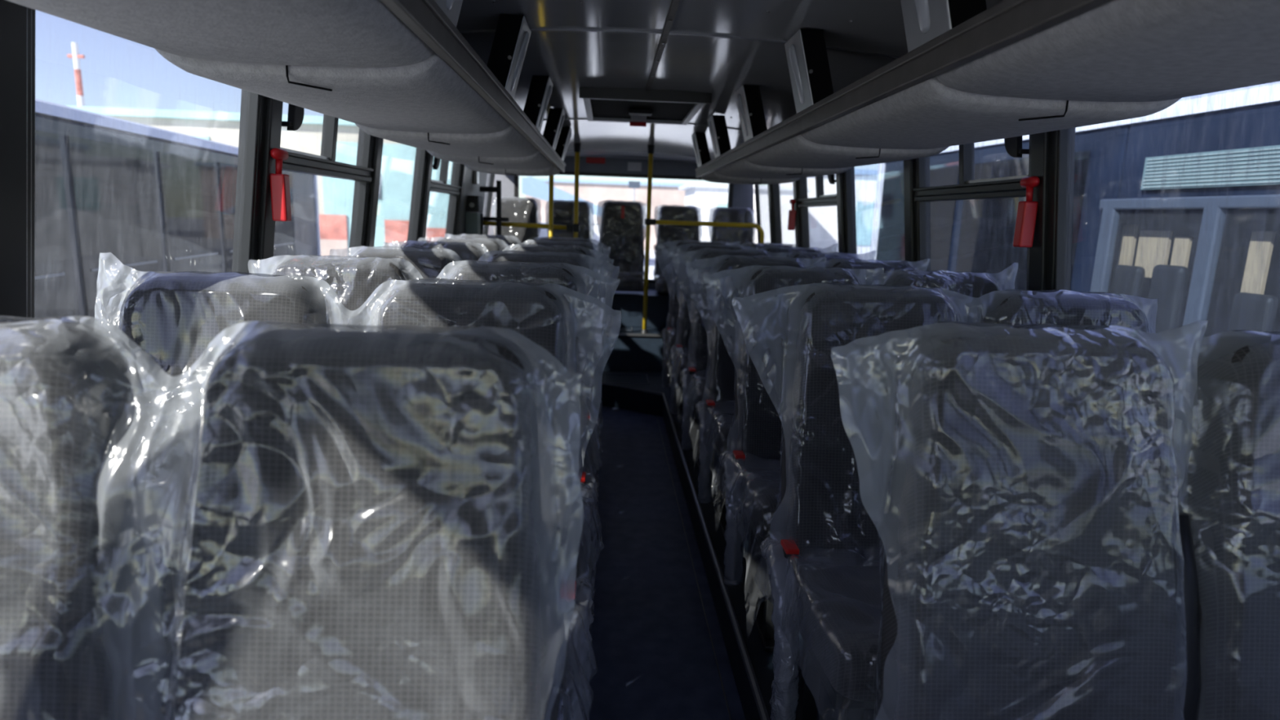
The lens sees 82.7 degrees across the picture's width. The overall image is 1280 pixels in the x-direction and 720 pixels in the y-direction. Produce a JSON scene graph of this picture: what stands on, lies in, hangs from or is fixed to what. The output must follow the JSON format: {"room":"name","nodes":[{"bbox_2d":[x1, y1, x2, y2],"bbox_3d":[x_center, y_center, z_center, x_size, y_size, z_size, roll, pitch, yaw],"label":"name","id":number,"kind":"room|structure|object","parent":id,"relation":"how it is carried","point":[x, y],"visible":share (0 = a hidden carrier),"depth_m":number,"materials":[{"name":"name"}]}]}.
{"room":"vehicle interior","nodes":[
{"label":"vehicle interior","id":0,"kind":"room"},
{"bbox_2d":[0,0,487,323],"bbox_3d":[-1.195,-0.066,2.255,0.260,2.080,9.750,1,11,-3],"label":"pillar","id":1,"kind":"structure","parent":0,"point":[15,20],"depth_m":1.35,"materials":[{"name":"plastic"}]},
{"bbox_2d":[31,8,260,323],"bbox_3d":[-1.182,-0.383,1.796,0.162,1.020,0.900,1,11,-3],"label":"window","id":2,"kind":"structure","parent":1,"relation":"in","point":[250,144],"depth_m":2.18,"materials":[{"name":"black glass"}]},
{"bbox_2d":[270,147,291,221],"bbox_3d":[-1.130,-0.549,2.284,0.045,0.222,0.086,1,11,-3],"label":"hammer","id":3,"kind":"object","parent":1,"relation":"attached to","point":[279,182],"visible":1,"depth_m":2.27,"materials":[{"name":"red plastic"}]},
{"bbox_2d":[280,103,373,254],"bbox_3d":[-1.222,-0.582,2.805,0.172,1.020,0.920,1,11,-3],"label":"window","id":4,"kind":"structure","parent":1,"relation":"in","point":[324,165],"depth_m":2.76,"materials":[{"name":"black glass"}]},
{"bbox_2d":[409,148,426,243],"bbox_3d":[-1.270,-0.776,3.788,0.162,1.020,0.845,1,11,-3],"label":"window","id":5,"kind":"structure","parent":1,"relation":"in","point":[422,153],"depth_m":4.16,"materials":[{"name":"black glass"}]},
{"bbox_2d":[430,156,461,239],"bbox_3d":[-1.307,-0.966,4.751,0.172,1.020,0.880,1,11,-3],"label":"window","id":6,"kind":"structure","parent":1,"relation":"in","point":[441,186],"depth_m":4.82,"materials":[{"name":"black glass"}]},
{"bbox_2d":[465,195,483,235],"bbox_3d":[-1.277,-1.096,5.604,0.100,0.330,0.220,1,11,-3],"label":"control box","id":7,"kind":"object","parent":1,"relation":"attached to","point":[474,220],"visible":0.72,"depth_m":5.52,"materials":[{"name":"black plastic"}]},
{"bbox_2d":[473,170,479,184],"bbox_3d":[-1.272,-1.425,5.641,0.030,0.120,0.100,1,11,-3],"label":"button","id":8,"kind":"object","parent":1,"relation":"attached to","point":[476,174],"visible":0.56,"depth_m":5.60,"materials":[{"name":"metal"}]},
{"bbox_2d":[483,173,494,235],"bbox_3d":[-1.389,-1.308,6.486,0.162,1.020,0.440,1,11,-3],"label":"window","id":9,"kind":"structure","parent":1,"relation":"in","point":[492,175],"depth_m":6.66,"materials":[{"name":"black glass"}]},
{"bbox_2d":[479,180,509,236],"bbox_3d":[-1.179,-0.670,5.889,0.233,1.529,0.057,1,11,-3],"label":"bracket","id":10,"kind":"object","parent":1,"relation":"attached to","point":[497,189],"visible":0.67,"depth_m":5.78,"materials":[{"name":"black plastic"}]},
{"bbox_2d":[483,220,579,231],"bbox_3d":[-0.932,-1.105,5.949,0.870,0.082,0.080,1,11,-3],"label":"handrail","id":11,"kind":"object","parent":1,"relation":"attached to","point":[569,227],"visible":0.75,"depth_m":5.93,"materials":[{"name":"yellow metal"}]},
{"bbox_2d":[490,155,754,288],"bbox_3d":[-0.166,-0.970,7.050,2.618,2.085,0.190,1,11,-3],"label":"wall","id":12,"kind":"structure","parent":0,"point":[743,194],"depth_m":6.91,"materials":[{"name":"plastic"}]},
{"bbox_2d":[586,156,604,164],"bbox_3d":[-0.419,-1.890,6.872,0.180,0.060,0.020,1,11,-3],"label":"marker lamp","id":13,"kind":"object","parent":12,"relation":"attached to","point":[588,160],"visible":0.93,"depth_m":6.86,"materials":[{"name":"red plastic"}]},
{"bbox_2d":[514,171,733,282],"bbox_3d":[-0.162,-1.272,7.031,2.090,1.025,0.050,1,11,-3],"label":"window","id":14,"kind":"structure","parent":12,"relation":"in","point":[731,186],"depth_m":6.92,"materials":[{"name":"clear glass"}]},
{"bbox_2d":[627,161,641,171],"bbox_3d":[-0.051,-1.838,6.906,0.130,0.080,0.004,1,11,-3],"label":"label","id":15,"kind":"object","parent":12,"relation":"attached to","point":[637,166],"visible":1,"depth_m":6.90,"materials":[{"name":"white paper"}]},
{"bbox_2d":[556,325,879,719],"bbox_3d":[0.013,0.781,2.476,2.600,0.578,9.750,1,11,-3],"label":"floor","id":16,"kind":"structure","parent":0,"point":[672,640],"depth_m":2.91,"materials":[{"name":"carpet"}]},
{"bbox_2d":[0,315,570,719],"bbox_3d":[-0.604,0.554,0.761,1.089,1.133,0.670,1,11,-3],"label":"seat","id":17,"kind":"object","parent":16,"relation":"on","point":[366,543],"visible":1,"depth_m":0.87,"materials":[{"name":"plastic"}]},
{"bbox_2d":[94,253,597,719],"bbox_3d":[-0.620,0.416,1.380,1.165,1.164,0.766,1,11,-3],"label":"seat","id":18,"kind":"object","parent":16,"relation":"on","point":[174,319],"visible":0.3,"depth_m":1.51,"materials":[{"name":"plastic"}]},
{"bbox_2d":[137,606,184,719],"bbox_3d":[-0.892,0.587,1.342,0.430,0.145,0.460,1,11,-3],"label":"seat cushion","id":19,"kind":"object","parent":18,"relation":"on","point":[180,617],"depth_m":1.41,"materials":[{"name":"fabric"}]},
{"bbox_2d":[546,609,564,719],"bbox_3d":[-0.368,0.601,1.367,0.430,0.145,0.460,1,11,-3],"label":"seat cushion","id":20,"kind":"object","parent":18,"relation":"on","point":[553,704],"depth_m":1.38,"materials":[{"name":"plastic"}]},
{"bbox_2d":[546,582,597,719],"bbox_3d":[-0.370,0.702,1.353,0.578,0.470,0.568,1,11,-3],"label":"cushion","id":21,"kind":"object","parent":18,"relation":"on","point":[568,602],"depth_m":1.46,"materials":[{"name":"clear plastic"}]},
{"bbox_2d":[269,254,604,622],"bbox_3d":[-0.633,0.299,2.062,1.149,1.131,0.764,1,11,-3],"label":"seat","id":22,"kind":"object","parent":16,"relation":"on","point":[353,281],"visible":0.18,"depth_m":2.18,"materials":[{"name":"plastic"}]},
{"bbox_2d":[570,493,577,573],"bbox_3d":[-0.398,0.469,2.034,0.430,0.145,0.460,1,11,-3],"label":"seat cushion","id":23,"kind":"object","parent":22,"relation":"on","point":[574,526],"depth_m":2.06,"materials":[{"name":"fabric"}]},
{"bbox_2d":[572,474,604,581],"bbox_3d":[-0.394,0.580,2.031,0.585,0.466,0.549,1,11,-3],"label":"cushion","id":24,"kind":"object","parent":22,"relation":"on","point":[585,495],"depth_m":2.11,"materials":[{"name":"clear plastic"}]},
{"bbox_2d":[350,245,603,523],"bbox_3d":[-0.665,0.168,2.727,1.159,1.131,0.757,1,11,-3],"label":"seat","id":25,"kind":"object","parent":16,"relation":"on","point":[422,264],"visible":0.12,"depth_m":2.86,"materials":[{"name":"fabric"}]},
{"bbox_2d":[581,432,584,470],"bbox_3d":[-0.427,0.338,2.700,0.430,0.145,0.460,1,11,-3],"label":"seat cushion","id":26,"kind":"object","parent":25,"relation":"on","point":[583,433],"depth_m":2.76,"materials":[{"name":"plastic"}]},
{"bbox_2d":[582,417,603,500],"bbox_3d":[-0.428,0.446,2.692,0.578,0.458,0.558,1,11,-3],"label":"cushion","id":27,"kind":"object","parent":25,"relation":"on","point":[591,428],"depth_m":2.79,"materials":[{"name":"clear plastic"}]},
{"bbox_2d":[399,240,603,466],"bbox_3d":[-0.709,0.035,3.395,1.156,1.133,0.783,1,11,-3],"label":"seat","id":28,"kind":"object","parent":16,"relation":"on","point":[462,254],"visible":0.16,"depth_m":3.53,"materials":[{"name":"fabric"}]},
{"bbox_2d":[583,375,603,466],"bbox_3d":[-0.462,0.315,3.354,0.582,0.458,0.566,1,11,-3],"label":"cushion","id":29,"kind":"object","parent":28,"relation":"on","point":[594,398],"depth_m":3.47,"materials":[{"name":"clear plastic"}]},
{"bbox_2d":[432,236,603,423],"bbox_3d":[-0.741,-0.095,4.056,1.127,1.133,0.746,1,11,-3],"label":"seat","id":30,"kind":"object","parent":16,"relation":"on","point":[490,247],"visible":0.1,"depth_m":4.20,"materials":[{"name":"fabric"}]},
{"bbox_2d":[591,355,602,387],"bbox_3d":[-0.492,0.187,4.027,0.564,0.468,0.555,1,11,-3],"label":"cushion","id":31,"kind":"object","parent":30,"relation":"on","point":[597,361],"depth_m":4.14,"materials":[{"name":"clear plastic"}]},
{"bbox_2d":[458,234,604,394],"bbox_3d":[-0.768,-0.227,4.725,1.130,1.132,0.765,1,11,-3],"label":"seat","id":32,"kind":"object","parent":16,"relation":"on","point":[507,243],"visible":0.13,"depth_m":4.87,"materials":[{"name":"fabric"}]},
{"bbox_2d":[594,337,604,360],"bbox_3d":[-0.526,0.053,4.691,0.583,0.461,0.559,1,11,-3],"label":"cushion","id":33,"kind":"object","parent":32,"relation":"on","point":[597,340],"depth_m":4.81,"materials":[{"name":"clear plastic"}]},
{"bbox_2d":[548,175,553,238],"bbox_3d":[-0.716,-0.798,5.810,0.068,1.846,0.067,1,11,-3],"label":"pole","id":34,"kind":"object","parent":16,"relation":"on","point":[551,177],"visible":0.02,"depth_m":5.72,"materials":[{"name":"yellow metal"}]},
{"bbox_2d":[573,142,581,239],"bbox_3d":[-0.532,-0.999,6.018,0.068,1.533,0.067,1,11,-3],"label":"pole","id":35,"kind":"object","parent":16,"relation":"on","point":[577,146],"visible":0.44,"depth_m":5.92,"materials":[{"name":"yellow metal"}]},
{"bbox_2d":[573,142,581,152],"bbox_3d":[-0.507,-1.717,5.878,0.060,0.070,0.059,1,11,-3],"label":"socket","id":36,"kind":"object","parent":35,"relation":"attached to","point":[577,146],"depth_m":5.86,"materials":[{"name":"black plastic"}]},
{"bbox_2d":[595,286,670,328],"bbox_3d":[-0.166,-0.504,6.800,2.518,0.284,0.700,1,11,-3],"label":"platform","id":37,"kind":"object","parent":16,"relation":"on","point":[614,308],"visible":0.08,"depth_m":6.46,"materials":[{"name":"teal plastic"}]},
{"bbox_2d":[493,196,538,247],"bbox_3d":[-1.127,-1.059,6.498,0.479,0.798,0.709,1,11,-3],"label":"seat","id":38,"kind":"object","parent":37,"relation":"on","point":[517,210],"visible":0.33,"depth_m":6.65,"materials":[{"name":"fabric"}]},
{"bbox_2d":[547,200,591,242],"bbox_3d":[-0.649,-1.040,6.550,0.479,0.795,0.693,1,11,-3],"label":"seat","id":39,"kind":"object","parent":37,"relation":"on","point":[563,211],"visible":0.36,"depth_m":6.69,"materials":[{"name":"fabric"}]},
{"bbox_2d":[595,200,644,291],"bbox_3d":[-0.163,-1.006,6.407,0.473,0.797,0.698,1,11,-3],"label":"seat","id":40,"kind":"object","parent":37,"relation":"on","point":[621,256],"visible":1,"depth_m":6.56,"materials":[{"name":"fabric"}]},
{"bbox_2d":[595,269,644,275],"bbox_3d":[-0.170,-0.711,6.388,0.472,0.170,0.547,1,11,-3],"label":"cushion","id":41,"kind":"object","parent":40,"relation":"on","point":[601,272],"depth_m":6.58,"materials":[{"name":"grey fabric"}]},
{"bbox_2d":[598,275,644,291],"bbox_3d":[-0.168,-0.676,6.419,0.400,0.145,0.460,1,11,-3],"label":"seat cushion","id":42,"kind":"object","parent":40,"relation":"on","point":[623,283],"depth_m":6.20,"materials":[{"name":"fabric"}]},
{"bbox_2d":[653,205,701,293],"bbox_3d":[0.369,-1.002,6.585,0.481,0.797,0.722,1,11,-3],"label":"seat","id":43,"kind":"object","parent":37,"relation":"on","point":[668,236],"visible":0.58,"depth_m":6.75,"materials":[{"name":"fabric"}]},
{"bbox_2d":[654,272,671,279],"bbox_3d":[0.362,-0.713,6.567,0.470,0.174,0.562,1,11,-3],"label":"cushion","id":44,"kind":"object","parent":43,"relation":"on","point":[657,275],"depth_m":6.76,"materials":[{"name":"grey fabric"}]},
{"bbox_2d":[655,279,671,293],"bbox_3d":[0.354,-0.674,6.606,0.400,0.145,0.460,1,11,-3],"label":"seat cushion","id":45,"kind":"object","parent":43,"relation":"on","point":[663,286],"depth_m":6.38,"materials":[{"name":"fabric"}]},
{"bbox_2d":[710,208,755,248],"bbox_3d":[0.867,-0.988,6.607,0.478,0.797,0.705,1,11,-3],"label":"seat","id":46,"kind":"object","parent":37,"relation":"on","point":[739,237],"visible":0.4,"depth_m":6.77,"materials":[{"name":"fabric"}]},
{"bbox_2d":[640,144,654,333],"bbox_3d":[0.064,-0.989,6.046,0.068,1.543,0.067,1,11,-3],"label":"pole","id":47,"kind":"object","parent":16,"relation":"on","point":[651,148],"visible":1,"depth_m":6.03,"materials":[{"name":"yellow metal"}]},
{"bbox_2d":[640,328,648,333],"bbox_3d":[0.037,-0.247,6.192,0.068,0.030,0.067,1,11,-3],"label":"socket","id":48,"kind":"object","parent":47,"relation":"attached to","point":[643,331],"depth_m":6.17,"materials":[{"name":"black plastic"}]},
{"bbox_2d":[647,144,654,154],"bbox_3d":[0.090,-1.711,5.905,0.060,0.070,0.059,1,11,-3],"label":"socket","id":49,"kind":"object","parent":47,"relation":"attached to","point":[651,148],"depth_m":5.89,"materials":[{"name":"black plastic"}]},
{"bbox_2d":[661,240,794,410],"bbox_3d":[0.658,-0.273,5.100,1.144,1.178,0.759,1,11,-3],"label":"seat","id":50,"kind":"object","parent":16,"relation":"on","point":[669,335],"visible":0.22,"depth_m":5.22,"materials":[{"name":"fabric"}]},
{"bbox_2d":[664,327,678,394],"bbox_3d":[0.435,0.014,5.063,0.570,0.469,0.538,1,11,-3],"label":"cushion","id":51,"kind":"object","parent":50,"relation":"on","point":[671,334],"depth_m":5.11,"materials":[{"name":"clear plastic"}]},
{"bbox_2d":[670,336,679,358],"bbox_3d":[0.440,-0.093,5.061,0.430,0.145,0.460,1,11,-3],"label":"seat cushion","id":52,"kind":"object","parent":50,"relation":"on","point":[673,340],"depth_m":5.07,"materials":[{"name":"fabric"}]},
{"bbox_2d":[666,244,823,441],"bbox_3d":[0.688,-0.129,4.409,1.133,1.162,0.774,1,11,-3],"label":"seat","id":53,"kind":"object","parent":16,"relation":"on","point":[682,350],"visible":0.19,"depth_m":4.53,"materials":[{"name":"fabric"}]},
{"bbox_2d":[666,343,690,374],"bbox_3d":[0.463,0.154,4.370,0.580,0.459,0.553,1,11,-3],"label":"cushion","id":54,"kind":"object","parent":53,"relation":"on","point":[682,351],"depth_m":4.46,"materials":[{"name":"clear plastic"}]},
{"bbox_2d":[679,354,690,371],"bbox_3d":[0.470,0.042,4.375,0.430,0.145,0.460,1,11,-3],"label":"seat cushion","id":55,"kind":"object","parent":53,"relation":"on","point":[683,360],"depth_m":4.39,"materials":[{"name":"fabric"}]},
{"bbox_2d":[680,247,861,484],"bbox_3d":[0.735,0.013,3.736,1.139,1.146,0.810,1,11,-3],"label":"seat","id":56,"kind":"object","parent":16,"relation":"on","point":[694,380],"visible":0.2,"depth_m":3.85,"materials":[{"name":"fabric"}]},
{"bbox_2d":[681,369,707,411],"bbox_3d":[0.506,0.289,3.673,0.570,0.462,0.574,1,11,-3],"label":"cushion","id":57,"kind":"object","parent":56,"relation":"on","point":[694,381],"depth_m":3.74,"materials":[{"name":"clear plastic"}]},
{"bbox_2d":[692,378,707,404],"bbox_3d":[0.500,0.178,3.689,0.430,0.145,0.460,1,11,-3],"label":"seat cushion","id":58,"kind":"object","parent":56,"relation":"on","point":[701,394],"depth_m":3.62,"materials":[{"name":"fabric"}]},
{"bbox_2d":[695,254,916,545],"bbox_3d":[0.760,0.150,3.049,1.138,1.142,0.794,1,11,-3],"label":"seat","id":59,"kind":"object","parent":16,"relation":"on","point":[716,413],"visible":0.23,"depth_m":3.16,"materials":[{"name":"fabric"}]},
{"bbox_2d":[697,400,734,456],"bbox_3d":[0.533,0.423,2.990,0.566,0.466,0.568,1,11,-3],"label":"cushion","id":60,"kind":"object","parent":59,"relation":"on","point":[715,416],"depth_m":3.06,"materials":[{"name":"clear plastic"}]},
{"bbox_2d":[711,413,734,458],"bbox_3d":[0.530,0.313,3.003,0.430,0.145,0.460,1,11,-3],"label":"seat cushion","id":61,"kind":"object","parent":59,"relation":"on","point":[722,442],"depth_m":2.95,"materials":[{"name":"plastic"}]},
{"bbox_2d":[718,265,1002,651],"bbox_3d":[0.781,0.273,2.360,1.133,1.168,0.754,1,11,-3],"label":"seat","id":62,"kind":"object","parent":16,"relation":"on","point":[753,468],"visible":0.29,"depth_m":2.48,"materials":[{"name":"plastic"}]},
{"bbox_2d":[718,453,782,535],"bbox_3d":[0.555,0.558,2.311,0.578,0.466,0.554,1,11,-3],"label":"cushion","id":63,"kind":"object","parent":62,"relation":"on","point":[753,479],"depth_m":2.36,"materials":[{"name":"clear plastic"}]},
{"bbox_2d":[739,468,781,539],"bbox_3d":[0.560,0.448,2.317,0.430,0.145,0.460,1,11,-3],"label":"seat cushion","id":64,"kind":"object","parent":62,"relation":"on","point":[766,500],"depth_m":2.23,"materials":[{"name":"plastic"}]},
{"bbox_2d":[759,282,1159,719],"bbox_3d":[0.805,0.425,1.677,1.156,1.133,0.759,1,11,-3],"label":"seat","id":65,"kind":"object","parent":16,"relation":"on","point":[825,565],"visible":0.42,"depth_m":1.79,"materials":[{"name":"plastic"}]},
{"bbox_2d":[764,546,884,654],"bbox_3d":[0.587,0.692,1.623,0.571,0.459,0.557,1,11,-3],"label":"cushion","id":66,"kind":"object","parent":65,"relation":"on","point":[832,595],"depth_m":1.68,"materials":[{"name":"clear plastic"}]},
{"bbox_2d":[791,564,885,702],"bbox_3d":[0.591,0.584,1.631,0.430,0.145,0.460,1,11,-3],"label":"seat cushion","id":67,"kind":"object","parent":65,"relation":"on","point":[844,643],"depth_m":1.54,"materials":[{"name":"fabric"}]},
{"bbox_2d":[843,320,1279,719],"bbox_3d":[0.843,0.546,1.028,1.099,1.146,0.672,1,11,-3],"label":"seat","id":68,"kind":"object","parent":16,"relation":"on","point":[1042,562],"visible":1,"depth_m":1.12,"materials":[{"name":"plastic"}]},
{"bbox_2d":[456,0,1003,163],"bbox_3d":[0.075,-0.954,2.136,2.400,0.253,9.750,1,11,-3],"label":"ceiling","id":69,"kind":"structure","parent":0,"point":[717,47],"depth_m":2.61,"materials":[{"name":"plastic"}]},
{"bbox_2d":[6,0,572,176],"bbox_3d":[-0.700,-0.794,1.764,0.730,0.358,7.034,1,11,-3],"label":"luggage rack","id":70,"kind":"object","parent":69,"relation":"attached to","point":[402,72],"visible":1,"depth_m":1.45,"materials":[{"name":"plastic"}]},
{"bbox_2d":[446,0,454,9],"bbox_3d":[-0.350,-0.778,1.412,0.065,0.185,0.055,1,11,-3],"label":"lamp","id":71,"kind":"object","parent":70,"relation":"attached to","point":[450,3],"depth_m":1.42,"materials":[{"name":"white plastic"}]},
{"bbox_2d":[510,31,528,91],"bbox_3d":[-0.391,-0.962,2.344,0.065,0.185,0.055,1,11,-3],"label":"lamp","id":72,"kind":"object","parent":70,"relation":"attached to","point":[525,40],"depth_m":2.32,"materials":[{"name":"white plastic"}]},
{"bbox_2d":[538,85,551,127],"bbox_3d":[-0.433,-1.151,3.304,0.065,0.185,0.055,1,11,-3],"label":"lamp","id":73,"kind":"object","parent":70,"relation":"attached to","point":[549,91],"depth_m":3.28,"materials":[{"name":"white plastic"}]},
{"bbox_2d":[554,115,564,147],"bbox_3d":[-0.475,-1.339,4.255,0.065,0.185,0.055,1,11,-3],"label":"lamp","id":74,"kind":"object","parent":70,"relation":"attached to","point":[562,117],"depth_m":4.23,"materials":[{"name":"white plastic"}]},
{"bbox_2d":[563,131,571,158],"bbox_3d":[-0.511,-1.503,5.088,0.065,0.185,0.055,1,11,-3],"label":"lamp","id":75,"kind":"object","parent":70,"relation":"attached to","point":[570,135],"depth_m":5.06,"materials":[{"name":"white plastic"}]},
{"bbox_2d":[579,86,711,126],"bbox_3d":[0.006,-1.381,4.033,0.644,0.068,1.040,1,11,-3],"label":"roof hatch","id":76,"kind":"object","parent":69,"relation":"attached to","point":[638,107],"visible":1,"depth_m":3.91,"materials":[{"name":"black paint"}]},
{"bbox_2d":[691,0,1279,184],"bbox_3d":[0.873,-0.754,1.841,0.730,0.358,7.034,1,11,-3],"label":"luggage rack","id":77,"kind":"object","parent":69,"relation":"attached to","point":[970,72],"visible":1,"depth_m":1.44,"materials":[{"name":"plastic"}]},
{"bbox_2d":[692,137,699,164],"bbox_3d":[0.397,-1.480,5.133,0.065,0.185,0.055,1,11,-3],"label":"lamp","id":78,"kind":"object","parent":77,"relation":"attached to","point":[693,138],"depth_m":5.11,"materials":[{"name":"white plastic"}]},
{"bbox_2d":[708,120,716,153],"bbox_3d":[0.434,-1.315,4.300,0.065,0.185,0.055,1,11,-3],"label":"lamp","id":79,"kind":"object","parent":77,"relation":"attached to","point":[710,126],"depth_m":4.28,"materials":[{"name":"white plastic"}]},
{"bbox_2d":[737,93,747,136],"bbox_3d":[0.476,-1.128,3.349,0.065,0.185,0.055,1,11,-3],"label":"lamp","id":80,"kind":"object","parent":77,"relation":"attached to","point":[740,100],"depth_m":3.33,"materials":[{"name":"white plastic"}]},
{"bbox_2d":[789,44,804,104],"bbox_3d":[0.518,-0.938,2.388,0.065,0.185,0.055,1,11,-3],"label":"lamp","id":81,"kind":"object","parent":77,"relation":"attached to","point":[793,54],"depth_m":2.37,"materials":[{"name":"white plastic"}]},
{"bbox_2d":[913,0,929,33],"bbox_3d":[0.559,-0.755,1.457,0.065,0.185,0.055,1,11,-3],"label":"lamp","id":82,"kind":"object","parent":77,"relation":"attached to","point":[921,7],"depth_m":1.46,"materials":[{"name":"white plastic"}]},
{"bbox_2d":[767,127,1186,513],"bbox_3d":[1.279,-0.002,2.377,0.260,2.080,9.750,1,11,-3],"label":"pillar","id":83,"kind":"structure","parent":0,"point":[1043,146],"depth_m":2.34,"materials":[{"name":"plastic"}]},
{"bbox_2d":[644,183,780,244],"bbox_3d":[0.648,-1.079,5.708,1.188,1.030,0.730,1,11,-3],"label":"handrail","id":84,"kind":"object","parent":83,"relation":"in","point":[775,185],"depth_m":6.01,"materials":[{"name":"yellow metal"}]},
{"bbox_2d":[754,184,760,244],"bbox_3d":[1.126,-1.225,6.516,0.162,1.020,0.630,1,11,-3],"label":"window","id":85,"kind":"structure","parent":83,"relation":"in","point":[756,186],"depth_m":6.78,"materials":[{"name":"clear glass"}]},
{"bbox_2d":[787,199,795,230],"bbox_3d":[1.109,-1.060,5.301,0.045,0.222,0.086,1,11,-3],"label":"hammer","id":86,"kind":"object","parent":83,"relation":"attached to","point":[792,213],"visible":1,"depth_m":5.28,"materials":[{"name":"red plastic"}]},
{"bbox_2d":[797,173,836,248],"bbox_3d":[1.196,-0.889,4.815,0.172,1.020,0.900,1,11,-3],"label":"window","id":87,"kind":"structure","parent":83,"relation":"in","point":[821,200],"depth_m":4.83,"materials":[{"name":"black metal"}]},
{"bbox_2d":[844,168,853,255],"bbox_3d":[1.244,-0.694,3.825,0.162,1.020,0.880,1,11,-3],"label":"window","id":88,"kind":"structure","parent":83,"relation":"in","point":[848,174],"depth_m":4.22,"materials":[{"name":"black metal"}]},
{"bbox_2d":[912,134,1030,293],"bbox_3d":[1.283,-0.499,2.836,0.172,1.020,0.898,1,11,-3],"label":"window","id":89,"kind":"structure","parent":83,"relation":"in","point":[968,188],"depth_m":2.79,"materials":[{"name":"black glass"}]},
{"bbox_2d":[1013,176,1039,247],"bbox_3d":[1.240,-0.474,2.332,0.045,0.222,0.086,1,11,-3],"label":"hammer","id":90,"kind":"object","parent":83,"relation":"attached to","point":[1027,210],"visible":1,"depth_m":2.31,"materials":[{"name":"red plastic"}]},
{"bbox_2d":[1053,128,1187,449],"bbox_3d":[1.333,-0.298,1.817,0.162,1.020,0.942,1,11,-3],"label":"window","id":91,"kind":"structure","parent":83,"relation":"in","point":[1064,136],"depth_m":2.24,"materials":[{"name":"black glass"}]},
{"label":"outside","id":92,"kind":"structure","parent":0,"visible":0},
{"bbox_2d":[595,249,655,271],"bbox_3d":[-1.810,-5.380,39.668,160.000,0.200,160.000,1,11,-3],"label":"ground","id":93,"kind":"structure","parent":92,"point":[652,252],"depth_m":40.10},
{"bbox_2d":[66,42,84,106],"bbox_3d":[-52.712,-21.377,68.958,1.400,16.380,0.720,1,11,-3],"label":"radio mast","id":94,"kind":"object","parent":93,"relation":"on","point":[80,97],"visible":0.46,"depth_m":67.75,"materials":[{"name":"white metal"}]},
{"bbox_2d":[34,98,320,348],"bbox_3d":[-5.677,-0.739,6.775,2.520,3.047,10.693,0,11,-10],"label":"bus","id":95,"kind":"object","parent":93,"relation":"on","point":[162,202],"visible":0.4,"depth_m":6.06,"materials":[{"name":"grey metal"}]},
{"bbox_2d":[65,105,494,259],"bbox_3d":[-15.478,-5.986,26.678,19.800,5.020,8.450,1,11,-3],"label":"building","id":96,"kind":"structure","parent":93,"relation":"on","point":[335,195],"depth_m":22.92,"materials":[{"name":"red paint"}]},
{"bbox_2d":[522,176,645,265],"bbox_3d":[-2.706,-6.888,36.270,5.800,4.000,4.600,1,11,-3],"label":"shed","id":97,"kind":"object","parent":93,"relation":"on","point":[531,186],"visible":0.36,"depth_m":33.76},
{"bbox_2d":[524,177,685,249],"bbox_3d":[-1.999,-11.304,56.830,13.400,4.820,8.450,1,11,-3],"label":"building","id":98,"kind":"structure","parent":93,"relation":"on","point":[597,193],"depth_m":52.67,"materials":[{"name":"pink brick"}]},
{"bbox_2d":[595,266,654,279],"bbox_3d":[-0.390,-1.942,19.140,8.572,1.035,4.173,1,11,-3],"label":"snowbank","id":99,"kind":"object","parent":93,"relation":"on","point":[651,276],"visible":0.02,"depth_m":18.69,"materials":[{"name":"white snow"}]},
{"bbox_2d":[628,181,639,202],"bbox_3d":[-0.222,-3.620,21.716,0.340,3.350,0.070,1,11,-3],"label":"street sign","id":100,"kind":"object","parent":93,"relation":"on","point":[635,184],"visible":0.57,"depth_m":21.39,"materials":[{"name":"white metal"}]},
{"bbox_2d":[678,182,814,248],"bbox_3d":[4.345,-5.621,31.730,5.100,3.750,4.400,1,11,-3],"label":"building","id":101,"kind":"structure","parent":93,"relation":"on","point":[706,197],"depth_m":29.57,"materials":[{"name":"white paint"}]},
{"bbox_2d":[779,168,877,256],"bbox_3d":[15.838,-6.996,38.060,17.400,4.820,8.450,1,11,-3],"label":"warehouse","id":102,"kind":"structure","parent":93,"relation":"on","point":[823,220],"depth_m":33.76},
{"bbox_2d":[857,253,870,262],"bbox_3d":[8.519,-2.448,21.552,11.786,1.724,6.260,1,11,-3],"label":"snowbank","id":103,"kind":"object","parent":93,"relation":"on","point":[865,258],"visible":0.02,"depth_m":20.86,"materials":[{"name":"white snow"}]},
{"bbox_2d":[869,80,1279,433],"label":"window","id":104,"kind":"structure","parent":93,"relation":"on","point":[1178,205],"depth_m":4.13,"materials":[{"name":"clear glass"}]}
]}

